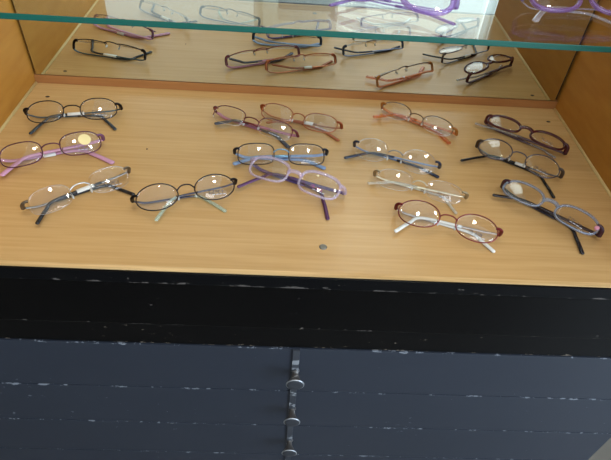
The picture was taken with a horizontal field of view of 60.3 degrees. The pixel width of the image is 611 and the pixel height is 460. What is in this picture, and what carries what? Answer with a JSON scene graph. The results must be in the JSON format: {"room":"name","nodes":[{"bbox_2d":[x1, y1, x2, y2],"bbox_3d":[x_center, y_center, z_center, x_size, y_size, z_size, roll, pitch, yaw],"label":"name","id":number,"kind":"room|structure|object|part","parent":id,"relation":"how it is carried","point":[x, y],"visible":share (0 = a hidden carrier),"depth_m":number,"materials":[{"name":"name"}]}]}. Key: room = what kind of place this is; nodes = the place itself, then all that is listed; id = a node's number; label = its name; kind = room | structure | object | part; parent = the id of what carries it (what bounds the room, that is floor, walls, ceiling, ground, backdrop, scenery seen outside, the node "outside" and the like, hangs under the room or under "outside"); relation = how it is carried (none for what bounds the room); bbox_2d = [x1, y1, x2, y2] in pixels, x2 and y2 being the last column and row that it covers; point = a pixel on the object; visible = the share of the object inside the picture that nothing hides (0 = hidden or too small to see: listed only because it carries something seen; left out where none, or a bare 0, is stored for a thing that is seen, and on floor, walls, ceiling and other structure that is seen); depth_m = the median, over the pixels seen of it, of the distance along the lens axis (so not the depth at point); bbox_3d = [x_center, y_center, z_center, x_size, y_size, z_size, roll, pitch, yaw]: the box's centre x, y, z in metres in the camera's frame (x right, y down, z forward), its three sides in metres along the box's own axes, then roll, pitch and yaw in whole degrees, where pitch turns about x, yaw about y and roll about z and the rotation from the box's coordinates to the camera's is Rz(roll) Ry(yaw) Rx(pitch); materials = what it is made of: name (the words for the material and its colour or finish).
{"room":"shop","nodes":[
{"label":"shop","id":0,"kind":"room"},
{"bbox_2d":[588,438,610,459],"bbox_3d":[-0.435,1.099,0.547,4.050,0.100,2.575,2,44,-2],"label":"floor","id":1,"kind":"structure","parent":0,"point":[604,453],"depth_m":1.18,"materials":[{"name":"tile"}]},
{"bbox_2d":[0,0,610,459],"bbox_3d":[0.002,-0.210,0.591,1.029,1.770,0.446,2,44,-2],"label":"display cabinet","id":2,"kind":"object","parent":1,"relation":"on","point":[261,326],"visible":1,"depth_m":0.72,"materials":[{"name":"brown wood"}]},
{"bbox_3d":[-0.396,-0.486,0.325,0.020,1.050,0.405,2,44,-2],"label":"panel","id":3,"kind":"part","parent":2,"relation":"part of","materials":[{"name":"brown wood"}]},
{"bbox_2d":[0,131,114,175],"bbox_3d":[-0.317,-0.095,0.662,0.135,0.029,0.053,-16,47,-20],"label":"spectacles","id":4,"kind":"object","parent":2,"relation":"on","point":[84,139],"visible":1,"depth_m":0.68,"materials":[{"name":"pink"}]},
{"bbox_2d":[23,98,122,134],"bbox_3d":[-0.323,-0.158,0.727,0.132,0.028,0.050,-6,45,-11],"label":"spectacles","id":5,"kind":"object","parent":2,"relation":"on","point":[25,110],"visible":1,"depth_m":0.74,"materials":[{"name":"black metal"}]},
{"bbox_2d":[20,166,134,224],"bbox_3d":[-0.261,-0.043,0.615,0.131,0.026,0.042,-25,51,-27],"label":"spectacles","id":6,"kind":"object","parent":2,"relation":"on","point":[91,187],"visible":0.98,"depth_m":0.63,"materials":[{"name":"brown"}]},
{"bbox_2d":[130,174,237,213],"bbox_3d":[-0.138,-0.037,0.618,0.128,0.028,0.045,-12,46,-16],"label":"spectacles","id":7,"kind":"object","parent":2,"relation":"on","point":[178,197],"visible":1,"depth_m":0.62,"materials":[{"name":"grey metal"}]},
{"bbox_2d":[213,105,298,147],"bbox_3d":[-0.075,-0.149,0.739,0.136,0.027,0.032,19,46,15],"label":"spectacles","id":8,"kind":"object","parent":2,"relation":"on","point":[267,130],"visible":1,"depth_m":0.74,"materials":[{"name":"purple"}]},
{"bbox_3d":[-0.036,0.404,0.916,1.026,0.102,0.018,2,44,-2],"label":"drawer","id":9,"kind":"part","parent":2,"relation":"part of","materials":[{"name":"paint"}]},
{"bbox_2d":[232,143,328,169],"bbox_3d":[-0.032,-0.097,0.689,0.127,0.028,0.032,0,44,-5],"label":"spectacles","id":10,"kind":"object","parent":2,"relation":"on","point":[288,157],"visible":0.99,"depth_m":0.69,"materials":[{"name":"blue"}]},
{"bbox_3d":[-0.025,0.341,0.830,0.022,0.022,0.020,2,44,-2],"label":"knob","id":11,"kind":"part","parent":2,"relation":"part of","materials":[{"name":"silver metal"}]},
{"bbox_3d":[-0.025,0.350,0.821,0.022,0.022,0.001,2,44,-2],"label":"knob","id":12,"kind":"part","parent":2,"relation":"part of","materials":[{"name":"grey metal"}]},
{"bbox_3d":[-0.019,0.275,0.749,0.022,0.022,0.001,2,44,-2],"label":"knob","id":13,"kind":"part","parent":2,"relation":"part of","materials":[{"name":"grey metal"}]},
{"bbox_2d":[237,156,346,219],"bbox_3d":[-0.018,-0.056,0.647,0.134,0.028,0.054,19,46,15],"label":"spectacles","id":14,"kind":"object","parent":2,"relation":"on","point":[291,179],"visible":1,"depth_m":0.66,"materials":[{"name":"purple"}]},
{"bbox_3d":[-0.019,0.266,0.757,0.022,0.022,0.020,2,44,-2],"label":"knob","id":15,"kind":"part","parent":2,"relation":"part of","materials":[{"name":"silver metal"}]},
{"bbox_3d":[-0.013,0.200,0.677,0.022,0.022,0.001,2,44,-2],"label":"knob","id":16,"kind":"part","parent":2,"relation":"part of","materials":[{"name":"grey metal"}]},
{"bbox_3d":[-0.013,0.192,0.685,0.022,0.022,0.020,2,44,-2],"label":"knob","id":17,"kind":"part","parent":2,"relation":"part of","materials":[{"name":"silver metal"}]},
{"bbox_2d":[260,103,342,140],"bbox_3d":[-0.009,-0.157,0.753,0.128,0.027,0.031,15,45,11],"label":"spectacles","id":18,"kind":"object","parent":2,"relation":"on","point":[305,123],"visible":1,"depth_m":0.76,"materials":[{"name":"brown metal"}]},
{"bbox_2d":[12,0,597,100],"bbox_3d":[0.022,-0.596,0.465,0.810,1.033,0.006,2,44,-2],"label":"mirror","id":19,"kind":"object","parent":2,"relation":"on","point":[52,52],"depth_m":0.78,"materials":[{"name":"grey mirror"}]},
{"bbox_2d":[0,12,610,52],"bbox_3d":[0.004,-0.271,0.599,0.816,0.007,0.218,2,44,-2],"label":"glass shelf","id":20,"kind":"object","parent":2,"relation":"attached to","point":[15,16],"visible":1,"depth_m":0.52,"materials":[{"name":"teal glass"}]},
{"bbox_2d":[332,0,459,25],"bbox_3d":[0.091,-0.244,0.548,0.140,0.034,0.051,16,45,12],"label":"spectacles","id":21,"kind":"object","parent":20,"relation":"on","point":[349,0],"visible":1,"depth_m":0.54,"materials":[{"name":"purple plastic"}]},
{"bbox_2d":[521,0,610,21],"bbox_3d":[0.301,-0.243,0.565,0.129,0.034,0.050,2,44,-2],"label":"spectacles","id":22,"kind":"object","parent":20,"relation":"on","point":[521,0],"visible":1,"depth_m":0.56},
{"bbox_3d":[-0.010,0.080,0.610,1.028,0.076,0.031,2,44,-2],"label":"rail","id":23,"kind":"part","parent":2,"relation":"part of","materials":[{"name":"black paint"}]},
{"bbox_3d":[-0.030,0.329,0.844,1.026,0.102,0.018,2,44,-2],"label":"drawer","id":24,"kind":"part","parent":2,"relation":"part of","materials":[{"name":"paint"}]},
{"bbox_3d":[-0.024,0.254,0.772,1.026,0.102,0.018,2,44,-2],"label":"drawer","id":25,"kind":"part","parent":2,"relation":"part of","materials":[{"name":"paint"}]},
{"bbox_3d":[-0.018,0.179,0.700,1.026,0.102,0.018,2,44,-2],"label":"drawer","id":26,"kind":"part","parent":2,"relation":"part of","materials":[{"name":"paint"}]},
{"bbox_3d":[0.023,-0.607,0.475,0.820,1.037,0.022,2,44,-2],"label":"backing panel","id":27,"kind":"part","parent":2,"relation":"part of","materials":[{"name":"brown"}]},
{"bbox_2d":[344,138,441,177],"bbox_3d":[0.118,-0.096,0.701,0.129,0.026,0.036,17,45,12],"label":"spectacles","id":28,"kind":"object","parent":2,"relation":"on","point":[386,156],"visible":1,"depth_m":0.71,"materials":[{"name":"blue"}]},
{"bbox_2d":[367,169,468,203],"bbox_3d":[0.141,-0.052,0.659,0.126,0.025,0.034,16,45,11],"label":"spectacles","id":29,"kind":"object","parent":2,"relation":"on","point":[466,196],"visible":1,"depth_m":0.67,"materials":[{"name":"beige"}]},
{"bbox_2d":[380,102,457,135],"bbox_3d":[0.161,-0.160,0.772,0.126,0.025,0.039,26,48,21],"label":"spectacles","id":30,"kind":"object","parent":2,"relation":"on","point":[382,104],"visible":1,"depth_m":0.78,"materials":[{"name":"brown"}]},
{"bbox_2d":[394,200,503,252],"bbox_3d":[0.163,-0.003,0.609,0.128,0.027,0.043,15,45,11],"label":"spectacles","id":31,"kind":"object","parent":2,"relation":"on","point":[453,226],"visible":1,"depth_m":0.62,"materials":[{"name":"red"}]},
{"bbox_2d":[460,138,564,198],"bbox_3d":[0.280,-0.089,0.707,0.130,0.026,0.051,26,48,21],"label":"spectacles","id":32,"kind":"object","parent":2,"relation":"on","point":[524,166],"visible":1,"depth_m":0.71,"materials":[{"name":"grey metal"}]},
{"bbox_2d":[484,114,569,154],"bbox_3d":[0.311,-0.138,0.760,0.135,0.026,0.034,29,49,23],"label":"spectacles","id":33,"kind":"object","parent":2,"relation":"on","point":[487,122],"visible":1,"depth_m":0.75,"materials":[{"name":"red"}]},
{"bbox_2d":[492,179,604,254],"bbox_3d":[0.291,-0.021,0.638,0.132,0.026,0.047,34,51,27],"label":"spectacles","id":34,"kind":"object","parent":2,"relation":"on","point":[599,227],"visible":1,"depth_m":0.64,"materials":[{"name":"blue"}]},
{"bbox_3d":[0.442,-0.452,0.359,0.020,1.050,0.405,2,44,-2],"label":"panel","id":35,"kind":"part","parent":2,"relation":"part of","materials":[{"name":"brown wood"}]}
]}

